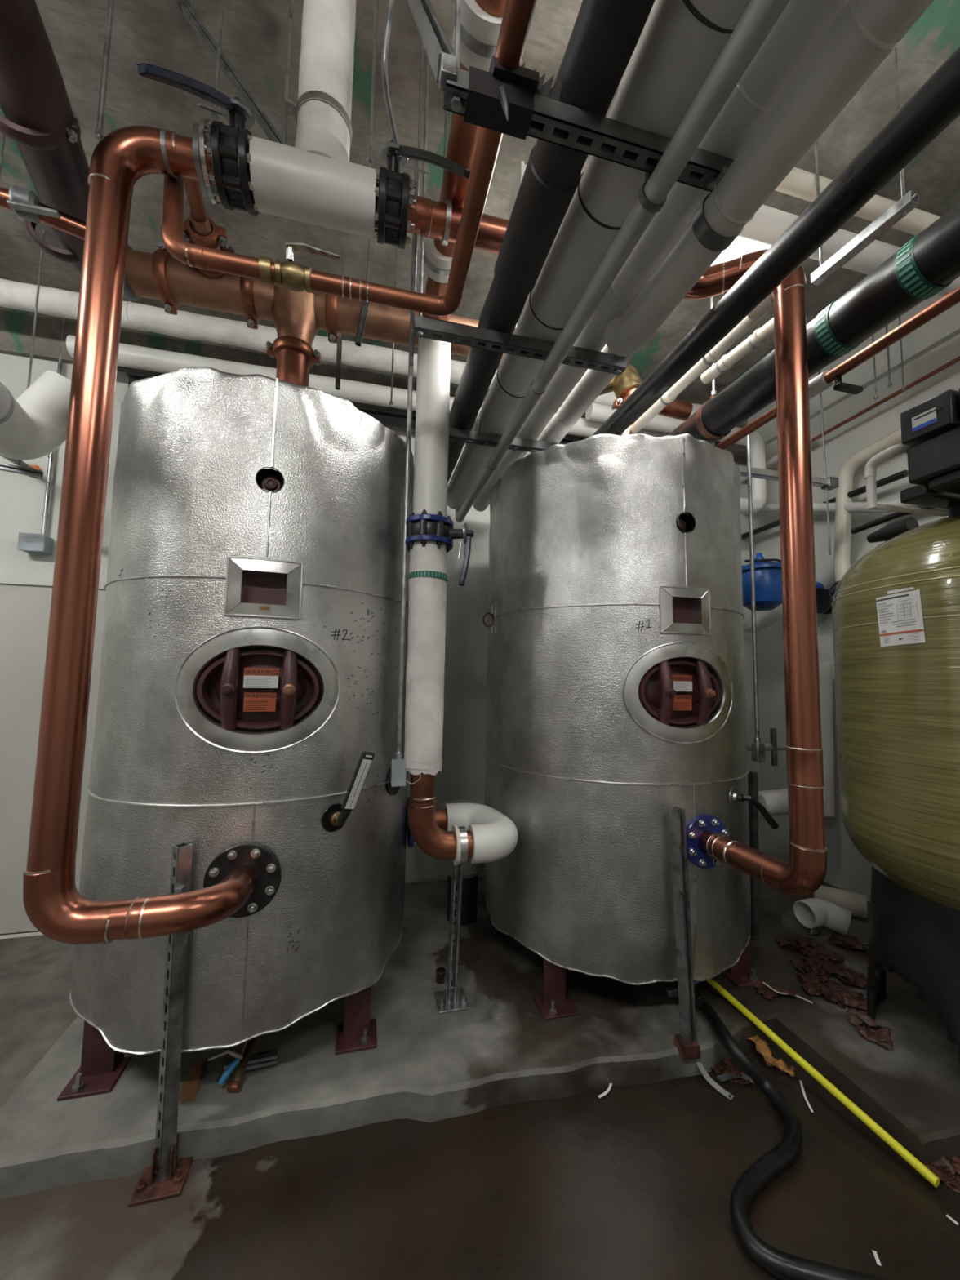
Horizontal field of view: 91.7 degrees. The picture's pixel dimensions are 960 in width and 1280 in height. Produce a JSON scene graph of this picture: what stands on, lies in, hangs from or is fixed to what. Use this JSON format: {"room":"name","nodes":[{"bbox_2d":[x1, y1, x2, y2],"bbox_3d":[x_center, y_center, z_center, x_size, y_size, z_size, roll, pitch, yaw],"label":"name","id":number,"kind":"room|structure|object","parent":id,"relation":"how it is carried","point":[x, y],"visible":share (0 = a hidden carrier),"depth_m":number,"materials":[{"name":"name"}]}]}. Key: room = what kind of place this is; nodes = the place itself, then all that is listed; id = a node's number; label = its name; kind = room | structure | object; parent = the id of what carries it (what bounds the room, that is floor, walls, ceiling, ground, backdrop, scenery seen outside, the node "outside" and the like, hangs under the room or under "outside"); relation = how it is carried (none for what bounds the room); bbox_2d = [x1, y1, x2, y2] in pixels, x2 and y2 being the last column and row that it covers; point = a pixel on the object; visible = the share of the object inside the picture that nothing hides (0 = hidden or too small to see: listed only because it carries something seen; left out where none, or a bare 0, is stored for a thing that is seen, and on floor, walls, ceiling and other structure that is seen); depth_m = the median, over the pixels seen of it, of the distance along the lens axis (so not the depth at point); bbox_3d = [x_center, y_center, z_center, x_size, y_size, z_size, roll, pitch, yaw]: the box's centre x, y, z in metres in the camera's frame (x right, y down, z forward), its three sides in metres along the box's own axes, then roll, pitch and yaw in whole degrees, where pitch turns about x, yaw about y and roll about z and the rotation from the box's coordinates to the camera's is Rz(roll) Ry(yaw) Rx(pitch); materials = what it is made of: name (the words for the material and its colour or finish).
{"room":"mechanical room","nodes":[
{"label":"mechanical room","id":0,"kind":"room"},
{"bbox_2d":[125,372,581,444],"bbox_3d":[-0.444,-1.541,3.333,3.600,0.079,0.090,2,-5,-14],"label":"steel beam","id":1,"kind":"structure","parent":0,"point":[392,420],"depth_m":3.28,"materials":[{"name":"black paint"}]},
{"bbox_2d":[66,334,715,445],"bbox_3d":[-0.271,-1.650,3.271,4.400,0.130,0.129,2,-5,-14],"label":"insulated pipe","id":2,"kind":"object","parent":1,"relation":"on","point":[130,356],"visible":0.28,"depth_m":2.96,"materials":[{"name":"white plastic"}]},
{"bbox_2d":[0,353,761,935],"bbox_3d":[-1.263,-0.175,3.208,7.450,3.820,0.150,2,-5,-14],"label":"wall","id":3,"kind":"structure","parent":0,"point":[22,497],"depth_m":3.33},
{"bbox_2d":[0,455,43,478],"bbox_3d":[-2.453,-0.956,2.386,0.457,0.278,1.006,2,-5,-14],"label":"pipe","id":4,"kind":"object","parent":3,"relation":"attached to","point":[25,469],"visible":0.93,"depth_m":2.37,"materials":[{"name":"metal"}]},
{"bbox_2d":[17,532,53,554],"bbox_3d":[-2.647,-0.573,2.776,0.130,0.105,0.087,2,-5,-14],"label":"junction box","id":5,"kind":"object","parent":3,"relation":"attached to","point":[29,543],"visible":1,"depth_m":2.74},
{"bbox_2d":[40,317,64,534],"bbox_3d":[-2.611,-1.379,2.860,0.029,1.523,0.029,-2,-5,31],"label":"conduit","id":6,"kind":"object","parent":3,"relation":"attached to","point":[51,455],"visible":0.6,"depth_m":2.82,"materials":[{"name":"metal"}]},
{"bbox_2d":[0,583,106,933],"bbox_3d":[-3.272,0.641,2.559,3.300,1.979,0.030,2,-5,-14],"label":"wall panel","id":7,"kind":"object","parent":3,"relation":"attached to","point":[24,610],"depth_m":2.71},
{"bbox_2d":[0,306,747,464],"bbox_3d":[-1.210,-1.887,3.254,7.450,0.400,0.040,2,-5,-14],"label":"pipe","id":8,"kind":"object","parent":3,"relation":"attached to","point":[16,326],"depth_m":3.02,"materials":[{"name":"plastic"}]},
{"bbox_2d":[741,469,908,538],"bbox_3d":[2.428,-0.953,3.418,0.044,0.064,1.250,2,-5,-14],"label":"pipe","id":9,"kind":"object","parent":3,"relation":"attached to","point":[904,473],"visible":0.61,"depth_m":3.08,"materials":[{"name":"paint"}]},
{"bbox_2d":[759,498,919,513],"bbox_3d":[2.451,-0.996,3.328,0.070,0.527,1.587,2,-5,-14],"label":"insulated pipe","id":10,"kind":"object","parent":3,"relation":"attached to","point":[850,507],"visible":0.45,"depth_m":3.11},
{"bbox_2d":[833,427,902,582],"bbox_3d":[2.531,-0.852,2.977,0.090,0.881,0.556,2,-5,-14],"label":"insulated pipe","id":11,"kind":"object","parent":10,"relation":"attached to","point":[842,533],"visible":0.92,"depth_m":3.14,"materials":[{"name":"beige plastic"}]},
{"bbox_2d":[816,582,838,613],"bbox_3d":[2.463,-0.390,3.309,0.136,0.410,0.202,2,-5,-14],"label":"valve","id":12,"kind":"object","parent":11,"relation":"attached to","point":[824,596],"visible":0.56,"depth_m":3.26,"materials":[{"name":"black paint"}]},
{"bbox_2d":[742,552,824,611],"bbox_3d":[2.229,-0.413,3.419,0.803,0.415,0.341,2,-5,-14],"label":"tank","id":13,"kind":"object","parent":12,"relation":"attached to","point":[767,574],"visible":0.65,"depth_m":3.25,"materials":[{"name":"blue metal"}]},
{"bbox_2d":[0,931,959,1279],"bbox_3d":[-0.502,1.532,-0.178,7.450,0.100,6.520,2,-5,-14],"label":"floor","id":14,"kind":"structure","parent":0,"point":[634,1182],"depth_m":1.34,"materials":[{"name":"concrete"}]},
{"bbox_2d":[128,841,192,1207],"bbox_3d":[-0.932,1.121,1.423,0.130,0.962,0.130,2,-5,-14],"label":"post","id":15,"kind":"object","parent":14,"relation":"on","point":[165,1179],"visible":0.93,"depth_m":1.40,"materials":[{"name":"metal"}]},
{"bbox_2d":[0,876,788,1199],"bbox_3d":[-0.267,1.640,2.362,2.885,0.100,1.656,2,-5,-14],"label":"concrete pad","id":16,"kind":"object","parent":14,"relation":"on","point":[426,1065],"visible":0.62,"depth_m":1.71,"materials":[{"name":"concrete"}]},
{"bbox_2d":[178,1059,204,1103],"bbox_3d":[-0.987,1.512,1.601,0.063,0.010,0.174,3,-5,-18],"label":"scrap","id":17,"kind":"object","parent":16,"relation":"on","point":[190,1086],"visible":1,"depth_m":1.59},
{"bbox_2d":[57,366,413,1101],"bbox_3d":[-0.957,0.315,2.126,1.282,2.479,1.342,2,-5,-14],"label":"storage tank","id":18,"kind":"object","parent":16,"relation":"on","point":[250,658],"visible":0.93,"depth_m":1.60,"materials":[{"name":"metal"}]},
{"bbox_2d":[123,212,504,386],"bbox_3d":[-0.731,-1.229,2.027,1.790,0.849,0.398,2,-5,-14],"label":"header","id":19,"kind":"object","parent":18,"relation":"on","point":[297,317],"visible":0.71,"depth_m":2.02,"materials":[{"name":"metal"}]},
{"bbox_2d":[0,0,88,275],"bbox_3d":[-1.162,-1.621,0.864,0.334,0.220,2.450,3,-5,-23],"label":"pipe","id":20,"kind":"object","parent":19,"relation":"attached to","point":[41,120],"visible":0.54,"depth_m":1.36,"materials":[{"name":"metal"}]},
{"bbox_2d":[321,751,374,832],"bbox_3d":[-0.465,0.539,1.647,0.154,0.297,0.097,-2,-5,32],"label":"thermometer","id":21,"kind":"object","parent":18,"relation":"attached to","point":[335,817],"visible":1,"depth_m":1.64,"materials":[{"name":"black paint"}]},
{"bbox_2d":[391,758,406,786],"bbox_3d":[-0.328,0.531,1.870,0.057,0.102,0.054,2,-5,-14],"label":"junction box","id":22,"kind":"object","parent":18,"relation":"attached to","point":[398,769],"visible":0.95,"depth_m":1.84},
{"bbox_2d":[208,1036,278,1092],"bbox_3d":[-0.817,1.483,1.675,0.188,0.086,0.262,0,-5,18],"label":"valve","id":23,"kind":"object","parent":16,"relation":"on","point":[243,1062],"visible":0.95,"depth_m":1.62,"materials":[{"name":"gold metal"}]},
{"bbox_2d":[434,861,469,1014],"bbox_3d":[-0.119,1.264,2.037,0.130,0.604,0.130,2,-5,-14],"label":"post","id":24,"kind":"object","parent":16,"relation":"on","point":[449,1000],"visible":0.93,"depth_m":2.02,"materials":[{"name":"metal"}]},
{"bbox_2d":[440,799,484,925],"bbox_3d":[-0.101,1.303,2.747,0.274,0.640,0.274,2,-5,-14],"label":"pail","id":25,"kind":"object","parent":16,"relation":"on","point":[470,871],"visible":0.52,"depth_m":2.66,"materials":[{"name":"black paint"}]},
{"bbox_2d":[482,433,765,1020],"bbox_3d":[0.697,0.366,2.568,1.402,2.504,1.417,2,-5,-14],"label":"storage tank","id":26,"kind":"object","parent":16,"relation":"on","point":[615,678],"visible":0.94,"depth_m":2.01,"materials":[{"name":"metal"}]},
{"bbox_2d":[746,434,760,744],"bbox_3d":[1.429,-0.299,2.439,0.030,1.662,0.030,2,-5,-14],"label":"conduit","id":27,"kind":"object","parent":26,"relation":"attached to","point":[757,740],"visible":0.87,"depth_m":2.43,"materials":[{"name":"metal"}]},
{"bbox_2d":[728,786,778,829],"bbox_3d":[1.188,0.733,2.020,0.243,0.183,0.070,2,-5,-14],"label":"valve","id":28,"kind":"object","parent":26,"relation":"attached to","point":[734,796],"visible":1,"depth_m":2.01,"materials":[{"name":"metal"}]},
{"bbox_2d":[669,806,700,1060],"bbox_3d":[0.791,1.128,1.815,0.089,0.926,0.066,2,-5,-14],"label":"post","id":29,"kind":"object","parent":16,"relation":"on","point":[686,1044],"visible":1,"depth_m":1.80,"materials":[{"name":"metal"}]},
{"bbox_2d":[601,1057,751,1088],"bbox_3d":[0.718,1.650,1.843,0.614,0.033,0.242,1,-5,-2],"label":"debris","id":30,"kind":"object","parent":14,"relation":"on","point":[726,1066],"visible":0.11,"depth_m":1.79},
{"bbox_2d":[746,1035,794,1076],"bbox_3d":[1.133,1.637,1.871,0.095,0.038,0.250,2,-5,-14],"label":"chunk","id":31,"kind":"object","parent":14,"relation":"on","point":[762,1048],"visible":0.81,"depth_m":1.82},
{"bbox_2d":[677,987,884,1279],"bbox_3d":[0.918,1.567,1.589,0.322,0.154,0.922,0,-5,12],"label":"hose","id":32,"kind":"object","parent":14,"relation":"on","point":[780,1264],"visible":0.97,"depth_m":1.36,"materials":[{"name":"black rubber"}]},
{"bbox_2d":[706,977,940,1187],"bbox_3d":[1.188,1.573,1.767,0.030,0.147,0.846,3,-5,-23],"label":"pole","id":33,"kind":"object","parent":14,"relation":"on","point":[832,1089],"visible":0.86,"depth_m":1.62,"materials":[{"name":"plastic"}]},
{"bbox_2d":[747,880,959,1164],"bbox_3d":[1.850,1.704,2.639,1.498,0.092,2.119,2,-5,-14],"label":"concrete pad","id":34,"kind":"object","parent":14,"relation":"on","point":[911,1089],"visible":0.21,"depth_m":1.84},
{"bbox_2d":[747,771,759,939],"bbox_3d":[1.522,1.192,2.601,0.064,0.894,0.041,2,-5,-14],"label":"post","id":35,"kind":"object","parent":34,"relation":"on","point":[753,789],"visible":0.6,"depth_m":2.59,"materials":[{"name":"metal"}]},
{"bbox_2d":[758,788,788,814],"bbox_3d":[1.692,0.930,2.669,0.220,0.140,0.140,2,-5,-14],"label":"insulated pipe","id":36,"kind":"object","parent":35,"relation":"attached to","point":[775,802],"visible":0.57,"depth_m":2.61,"materials":[{"name":"white fabric"}]},
{"bbox_2d":[773,931,868,1007],"bbox_3d":[1.727,1.611,2.375,0.410,0.033,0.764,-3,-6,39],"label":"debris","id":37,"kind":"object","parent":34,"relation":"on","point":[815,980],"visible":0.99,"depth_m":2.27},
{"bbox_2d":[792,897,851,935],"bbox_3d":[1.943,1.562,2.634,0.283,0.166,0.173,0,-5,9],"label":"pvc elbow","id":38,"kind":"object","parent":34,"relation":"on","point":[811,913],"visible":1,"depth_m":2.60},
{"bbox_2d":[813,884,867,919],"bbox_3d":[2.213,1.604,2.865,0.255,0.130,0.130,-2,-6,36],"label":"pvc offcut","id":39,"kind":"object","parent":34,"relation":"on","point":[855,903],"visible":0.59,"depth_m":2.81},
{"bbox_2d":[842,993,893,1049],"bbox_3d":[1.602,1.566,1.936,0.128,0.047,0.291,-1,-5,27],"label":"scale","id":40,"kind":"object","parent":34,"relation":"on","point":[882,1036],"visible":0.91,"depth_m":1.91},
{"bbox_2d":[831,513,959,1063],"bbox_3d":[2.068,0.537,1.815,1.073,2.112,1.068,2,-5,-14],"label":"tank","id":41,"kind":"object","parent":34,"relation":"on","point":[895,611],"visible":1,"depth_m":1.72,"materials":[{"name":"plastic"}]},
{"bbox_2d":[850,506,937,542],"bbox_3d":[2.041,-0.567,2.334,0.206,0.184,0.468,2,-5,-14],"label":"pipe","id":42,"kind":"object","parent":41,"relation":"attached to","point":[891,531],"visible":0.62,"depth_m":2.27,"materials":[{"name":"black paint"}]},
{"bbox_2d":[900,387,959,516],"bbox_3d":[1.840,-0.686,1.655,0.414,0.377,0.503,2,-5,-14],"label":"controller","id":43,"kind":"object","parent":41,"relation":"on","point":[931,427],"visible":0.98,"depth_m":1.70,"materials":[{"name":"black plastic"}]},
{"bbox_2d":[864,443,949,516],"bbox_3d":[1.731,-0.637,1.857,0.291,0.270,0.133,0,-5,10],"label":"pvc pipe","id":44,"kind":"object","parent":43,"relation":"attached to","point":[870,468],"visible":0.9,"depth_m":1.90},
{"bbox_2d":[922,1155,959,1192],"bbox_3d":[1.469,1.635,1.467,0.245,0.030,0.162,2,-5,-14],"label":"scale","id":45,"kind":"object","parent":14,"relation":"on","point":[945,1170],"visible":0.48,"depth_m":1.43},
{"bbox_2d":[0,0,959,404],"bbox_3d":[-0.433,-2.425,0.140,7.450,0.200,6.520,2,-5,-14],"label":"ceiling","id":46,"kind":"structure","parent":0,"point":[254,39],"depth_m":1.94,"materials":[{"name":"concrete"}]},
{"bbox_2d":[19,230,45,466],"bbox_3d":[-2.321,-1.528,2.416,0.010,1.288,0.010,2,-5,-14],"label":"rod","id":47,"kind":"object","parent":46,"relation":"hanging from","point":[43,231],"visible":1,"depth_m":2.42,"materials":[{"name":"metal"}]},
{"bbox_2d":[0,133,71,459],"bbox_3d":[-1.814,-1.579,1.470,0.372,1.319,2.350,3,-5,-23],"label":"insulated pipe","id":48,"kind":"object","parent":46,"relation":"hanging from","point":[33,425],"visible":0.93,"depth_m":2.28,"materials":[{"name":"white plastic"}]},
{"bbox_2d":[0,185,85,239],"bbox_3d":[-1.633,-1.374,1.353,0.782,0.081,0.116,3,-5,-25],"label":"pipe","id":49,"kind":"object","parent":48,"relation":"on","point":[24,202],"visible":0.92,"depth_m":1.45,"materials":[{"name":"metal"}]},
{"bbox_2d":[94,0,114,141],"bbox_3d":[-1.050,-1.813,1.326,0.022,0.849,0.019,2,-5,-14],"label":"rod","id":50,"kind":"object","parent":46,"relation":"hanging from","point":[99,133],"visible":0.92,"depth_m":1.30,"materials":[{"name":"metal"}]},
{"bbox_2d":[22,123,281,945],"bbox_3d":[-0.825,-0.304,1.382,0.285,2.358,0.616,-2,-6,37],"label":"copper riser","id":51,"kind":"object","parent":50,"relation":"hanging from","point":[243,878],"visible":0.99,"depth_m":1.21,"materials":[{"name":"metal"}]},
{"bbox_2d":[135,62,258,215],"bbox_3d":[-0.729,-1.455,1.301,0.173,0.272,0.396,1,-5,-2],"label":"valve","id":52,"kind":"object","parent":51,"relation":"attached to","point":[228,148],"visible":0.94,"depth_m":1.32,"materials":[{"name":"black paint"}]},
{"bbox_2d":[173,0,287,145],"bbox_3d":[-0.816,-1.835,1.533,0.526,0.748,0.071,0,-5,14],"label":"brace","id":53,"kind":"object","parent":46,"relation":"attached to","point":[184,7],"visible":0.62,"depth_m":1.52,"materials":[{"name":"metal"}]},
{"bbox_2d":[248,0,378,239],"bbox_3d":[-0.499,-1.765,1.478,0.412,0.903,0.170,2,-5,-14],"label":"insulated tee","id":54,"kind":"object","parent":46,"relation":"hanging from","point":[314,181],"visible":0.98,"depth_m":1.41,"materials":[{"name":"white plastic"}]},
{"bbox_2d":[366,0,377,167],"bbox_3d":[-0.342,-1.856,1.503,0.022,0.711,0.019,2,-5,-14],"label":"rod","id":55,"kind":"object","parent":46,"relation":"hanging from","point":[370,161],"visible":1,"depth_m":1.49,"materials":[{"name":"metal"}]},
{"bbox_2d":[395,160,417,759],"bbox_3d":[-0.304,-0.842,1.982,0.030,2.654,0.030,2,-5,-14],"label":"conduit","id":56,"kind":"object","parent":46,"relation":"hanging from","point":[398,754],"visible":0.87,"depth_m":1.95,"materials":[{"name":"metal"}]},
{"bbox_2d":[412,40,423,292],"bbox_3d":[-0.214,-1.679,1.624,0.022,1.041,0.019,2,-5,-14],"label":"rod","id":57,"kind":"object","parent":46,"relation":"hanging from","point":[422,46],"visible":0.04,"depth_m":1.62,"materials":[{"name":"metal"}]},
{"bbox_2d":[422,0,506,320],"bbox_3d":[0.391,-1.912,-0.358,0.151,0.872,5.140,2,-5,-14],"label":"copper pipe","id":58,"kind":"object","parent":46,"relation":"hanging from","point":[481,20],"visible":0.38,"depth_m":1.34,"materials":[{"name":"brown metal"}]},
{"bbox_2d":[404,337,518,865],"bbox_3d":[-0.091,-0.185,2.173,0.518,2.305,0.529,2,-5,-14],"label":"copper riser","id":59,"kind":"object","parent":58,"relation":"hanging from","point":[457,833],"visible":0.98,"depth_m":1.89,"materials":[{"name":"white plastic"}]},
{"bbox_2d":[404,509,473,586],"bbox_3d":[-0.178,-0.372,1.978,0.284,0.299,0.204,2,-5,-14],"label":"valve","id":60,"kind":"object","parent":59,"relation":"attached to","point":[424,527],"visible":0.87,"depth_m":1.91,"materials":[{"name":"black paint"}]},
{"bbox_2d":[451,825,461,865],"bbox_3d":[-0.100,0.839,1.905,0.016,0.151,0.151,2,-5,-14],"label":"clamp","id":61,"kind":"object","parent":59,"relation":"on","point":[455,830],"depth_m":1.85,"materials":[{"name":"beige plastic"}]},
{"bbox_2d":[406,194,826,896],"bbox_3d":[0.424,-0.262,1.611,1.412,2.318,0.532,2,-5,-14],"label":"copper riser","id":62,"kind":"object","parent":58,"relation":"hanging from","point":[708,843],"visible":0.7,"depth_m":1.52,"materials":[{"name":"metal"}]},
{"bbox_2d":[373,139,470,248],"bbox_3d":[-0.214,-1.396,1.396,0.175,0.345,0.455,4,-5,-32],"label":"valve","id":63,"kind":"object","parent":62,"relation":"attached to","point":[397,198],"visible":0.94,"depth_m":1.43,"materials":[{"name":"black paint"}]},
{"bbox_2d":[381,0,399,157],"bbox_3d":[-0.258,-1.641,1.358,0.040,0.251,0.225,1,-5,-3],"label":"conduit","id":64,"kind":"object","parent":63,"relation":"attached to","point":[390,2],"visible":1,"depth_m":1.30,"materials":[{"name":"metal"}]},
{"bbox_2d":[630,292,773,434],"bbox_3d":[0.930,-1.241,2.263,0.094,0.131,1.281,2,-5,-13],"label":"pipe","id":65,"kind":"object","parent":62,"relation":"attached to","point":[714,354],"visible":0.5,"depth_m":2.02,"materials":[{"name":"plastic"}]},
{"bbox_2d":[598,363,693,435],"bbox_3d":[0.947,-1.373,2.718,0.606,0.532,0.240,1,-5,1],"label":"bronze tee","id":66,"kind":"object","parent":65,"relation":"attached to","point":[623,385],"visible":0.48,"depth_m":2.67,"materials":[{"name":"gold metal"}]},
{"bbox_2d":[700,317,773,384],"bbox_3d":[1.111,-1.227,1.968,0.066,0.062,0.410,3,-5,-18],"label":"pipe","id":67,"kind":"object","parent":65,"relation":"attached to","point":[760,335],"visible":0.91,"depth_m":1.96,"materials":[{"name":"plastic"}]},
{"bbox_2d":[448,324,559,452],"bbox_3d":[0.118,-1.527,2.288,0.603,1.225,0.054,2,-5,-14],"label":"strut trapeze","id":68,"kind":"object","parent":46,"relation":"hanging from","point":[477,437],"visible":0.36,"depth_m":2.21,"materials":[{"name":"metal"}]},
{"bbox_2d":[524,343,632,457],"bbox_3d":[0.865,-1.177,0.272,0.107,0.107,6.260,2,-5,-14],"label":"insulated pipe","id":69,"kind":"object","parent":68,"relation":"on","point":[592,384],"visible":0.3,"depth_m":2.00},
{"bbox_2d":[472,0,848,511],"bbox_3d":[0.745,-1.187,0.243,0.115,0.115,6.260,2,-5,-14],"label":"insulated pipe","id":70,"kind":"object","parent":68,"relation":"on","point":[802,24],"visible":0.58,"depth_m":1.11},
{"bbox_2d":[413,0,626,375],"bbox_3d":[0.163,-1.579,1.639,0.756,1.225,0.041,2,-5,-14],"label":"strut trapeze","id":71,"kind":"object","parent":46,"relation":"hanging from","point":[427,327],"visible":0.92,"depth_m":1.56,"materials":[{"name":"metal"}]},
{"bbox_2d":[443,0,733,191],"bbox_3d":[0.280,-1.606,1.017,0.695,1.265,0.074,2,-5,-14],"label":"strut trapeze","id":72,"kind":"object","parent":46,"relation":"hanging from","point":[516,103],"visible":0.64,"depth_m":0.94,"materials":[{"name":"metal"}]},
{"bbox_2d":[160,0,537,316],"bbox_3d":[-0.040,-1.506,-0.568,0.952,0.603,5.016,2,-5,-14],"label":"branch","id":73,"kind":"object","parent":72,"relation":"on","point":[517,15],"visible":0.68,"depth_m":1.32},
{"bbox_2d":[258,242,339,293],"bbox_3d":[-0.532,-1.099,1.388,0.220,0.106,0.083,2,-5,-14],"label":"valve","id":74,"kind":"object","parent":73,"relation":"attached to","point":[292,275],"visible":0.97,"depth_m":1.36,"materials":[{"name":"gold metal"}]},
{"bbox_2d":[407,0,457,91],"bbox_3d":[-0.148,-1.547,1.162,0.064,1.020,0.548,3,-5,-19],"label":"brace","id":75,"kind":"object","parent":72,"relation":"attached to","point":[439,51],"visible":0.98,"depth_m":0.97,"materials":[{"name":"metal"}]},
{"bbox_2d":[447,0,654,483],"bbox_3d":[0.424,-1.200,0.113,0.131,0.131,6.160,2,-5,-14],"label":"insulated pipe","id":76,"kind":"object","parent":72,"relation":"on","point":[605,36],"visible":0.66,"depth_m":1.11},
{"bbox_2d":[447,0,751,509],"bbox_3d":[0.577,-1.218,0.204,0.175,0.175,6.260,2,-5,-14],"label":"insulated pipe","id":77,"kind":"object","parent":72,"relation":"on","point":[682,41],"visible":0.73,"depth_m":1.13,"materials":[{"name":"grey plastic"}]},
{"bbox_2d":[455,0,790,522],"bbox_3d":[0.596,-1.199,0.200,0.062,0.357,6.247,2,-5,-14],"label":"conduit pipe","id":78,"kind":"object","parent":72,"relation":"hanging from","point":[759,17],"visible":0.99,"depth_m":1.00,"materials":[{"name":"metal"}]},
{"bbox_2d":[604,0,933,356],"bbox_3d":[0.980,-1.127,-0.617,0.114,0.145,4.492,2,-5,-14],"label":"insulated pipe","id":79,"kind":"object","parent":72,"relation":"hanging from","point":[864,33],"visible":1,"depth_m":0.91,"materials":[{"name":"metal"}]},
{"bbox_2d":[711,237,769,265],"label":"fluorescent light","id":80,"kind":"object","parent":46,"relation":"hanging from","point":[737,247],"depth_m":2.03,"materials":[{"name":"white plastic"}]},
{"bbox_2d":[711,237,769,265],"bbox_3d":[0.742,-1.732,1.998,1.216,0.058,0.140,2,-5,-14],"label":"diffuser","id":81,"kind":"object","parent":80,"relation":"attached to","point":[740,246],"depth_m":2.03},
{"bbox_2d":[738,315,839,555],"bbox_3d":[1.850,-1.296,2.825,0.721,1.539,0.060,2,-5,-14],"label":"rail","id":82,"kind":"object","parent":46,"relation":"hanging from","point":[828,483],"visible":0.75,"depth_m":2.84,"materials":[{"name":"metal"}]},
{"bbox_2d":[668,202,959,443],"bbox_3d":[1.641,-1.700,0.476,0.194,1.117,6.210,2,-5,-14],"label":"insulated pipe","id":83,"kind":"object","parent":46,"relation":"hanging from","point":[929,262],"visible":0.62,"depth_m":1.59,"materials":[{"name":"black rubber"}]},
{"bbox_2d":[815,302,857,355],"bbox_3d":[1.321,-1.144,1.708,0.184,0.184,0.036,2,-5,-14],"label":"print","id":84,"kind":"object","parent":83,"relation":"attached to","point":[828,341],"depth_m":1.68},
{"bbox_2d":[896,235,946,298],"bbox_3d":[1.385,-1.164,1.448,0.184,0.184,0.036,2,-5,-14],"label":"print","id":85,"kind":"object","parent":83,"relation":"attached to","point":[912,280],"depth_m":1.43},
{"bbox_2d":[810,47,919,285],"bbox_3d":[1.319,-1.756,1.639,0.036,0.830,0.320,2,-5,-17],"label":"rail","id":86,"kind":"object","parent":46,"relation":"hanging from","point":[907,202],"visible":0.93,"depth_m":1.57,"materials":[{"name":"metal"}]},
{"bbox_2d":[898,316,906,391],"bbox_3d":[2.561,-1.779,2.830,0.022,0.551,0.019,2,-5,-14],"label":"rod","id":87,"kind":"object","parent":46,"relation":"hanging from","point":[904,387],"visible":0.8,"depth_m":2.82,"materials":[{"name":"metal"}]},
{"bbox_2d":[810,355,959,443],"bbox_3d":[2.552,-1.514,2.992,0.024,0.052,0.995,2,-5,-14],"label":"pipe","id":88,"kind":"object","parent":87,"relation":"hanging from","point":[957,359],"visible":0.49,"depth_m":2.91,"materials":[{"name":"orange metal"}]},
{"bbox_2d":[752,333,959,902],"bbox_3d":[3.222,-0.285,0.876,0.150,3.820,6.520,2,-5,-14],"label":"wall","id":89,"kind":"structure","parent":0,"point":[847,869],"depth_m":3.33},
{"bbox_2d":[818,662,835,816],"bbox_3d":[2.344,0.667,3.211,0.181,1.028,0.150,2,-5,-14],"label":"insulated pipe","id":90,"kind":"object","parent":89,"relation":"attached to","point":[825,668],"visible":0.45,"depth_m":3.14,"materials":[{"name":"white plastic"}]},
{"bbox_2d":[746,728,786,766],"bbox_3d":[1.994,0.738,3.218,0.352,0.256,0.052,2,-5,-14],"label":"pipe","id":91,"kind":"object","parent":90,"relation":"attached to","point":[774,746],"visible":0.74,"depth_m":3.21,"materials":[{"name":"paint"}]},
{"bbox_2d":[737,204,959,296],"bbox_3d":[1.630,-1.676,2.016,2.463,0.110,0.110,2,-5,-14],"label":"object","id":92,"kind":"object","parent":89,"relation":"attached to","point":[768,224],"visible":0.2,"depth_m":1.94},
{"bbox_2d":[747,294,959,445],"bbox_3d":[3.155,-2.042,0.993,0.050,0.301,6.520,2,-5,-14],"label":"trim","id":93,"kind":"structure","parent":89,"relation":"attached to","point":[944,326],"depth_m":3.02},
{"bbox_2d":[774,167,941,235],"bbox_3d":[1.670,-1.744,1.903,2.443,0.072,0.072,2,-5,-14],"label":"ceiling pipe","id":94,"kind":"object","parent":89,"relation":"attached to","point":[801,184],"visible":0.14,"depth_m":1.85,"materials":[{"name":"beige plastic"}]},
{"bbox_3d":[0.326,-0.667,-3.251,7.450,3.820,0.150,2,-5,-14],"label":"wall","id":95,"kind":"structure","parent":0,"visible":0},
{"bbox_2d":[591,46,959,435],"bbox_3d":[1.136,-1.192,0.339,0.102,0.101,6.260,2,-5,-14],"label":"pipe","id":96,"kind":"object","parent":95,"relation":"attached to","point":[935,104],"visible":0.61,"depth_m":1.22,"materials":[{"name":"metal"}]},
{"bbox_2d":[715,285,959,449],"bbox_3d":[1.829,-1.166,0.456,0.160,0.104,6.160,2,-5,-14],"label":"pipe","id":97,"kind":"object","parent":95,"relation":"attached to","point":[825,380],"visible":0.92,"depth_m":1.80,"materials":[{"name":"orange metal"}]},
{"bbox_3d":[-4.158,-0.558,-0.918,0.150,3.820,6.520,2,-5,-14],"label":"wall","id":98,"kind":"structure","parent":0,"visible":0},
{"bbox_2d":[0,278,702,417],"bbox_3d":[-1.363,-1.871,2.885,6.920,0.144,0.144,2,-5,-14],"label":"insulated pipe","id":99,"kind":"object","parent":98,"relation":"attached to","point":[56,302],"visible":0.38,"depth_m":2.77,"materials":[{"name":"white fabric"}]},
{"bbox_2d":[585,402,766,514],"bbox_3d":[1.518,-1.346,3.522,1.514,0.679,0.116,2,-5,-14],"label":"insulated pipe","id":100,"kind":"object","parent":99,"relation":"attached to","point":[597,412],"visible":0.38,"depth_m":3.60,"materials":[{"name":"white plastic"}]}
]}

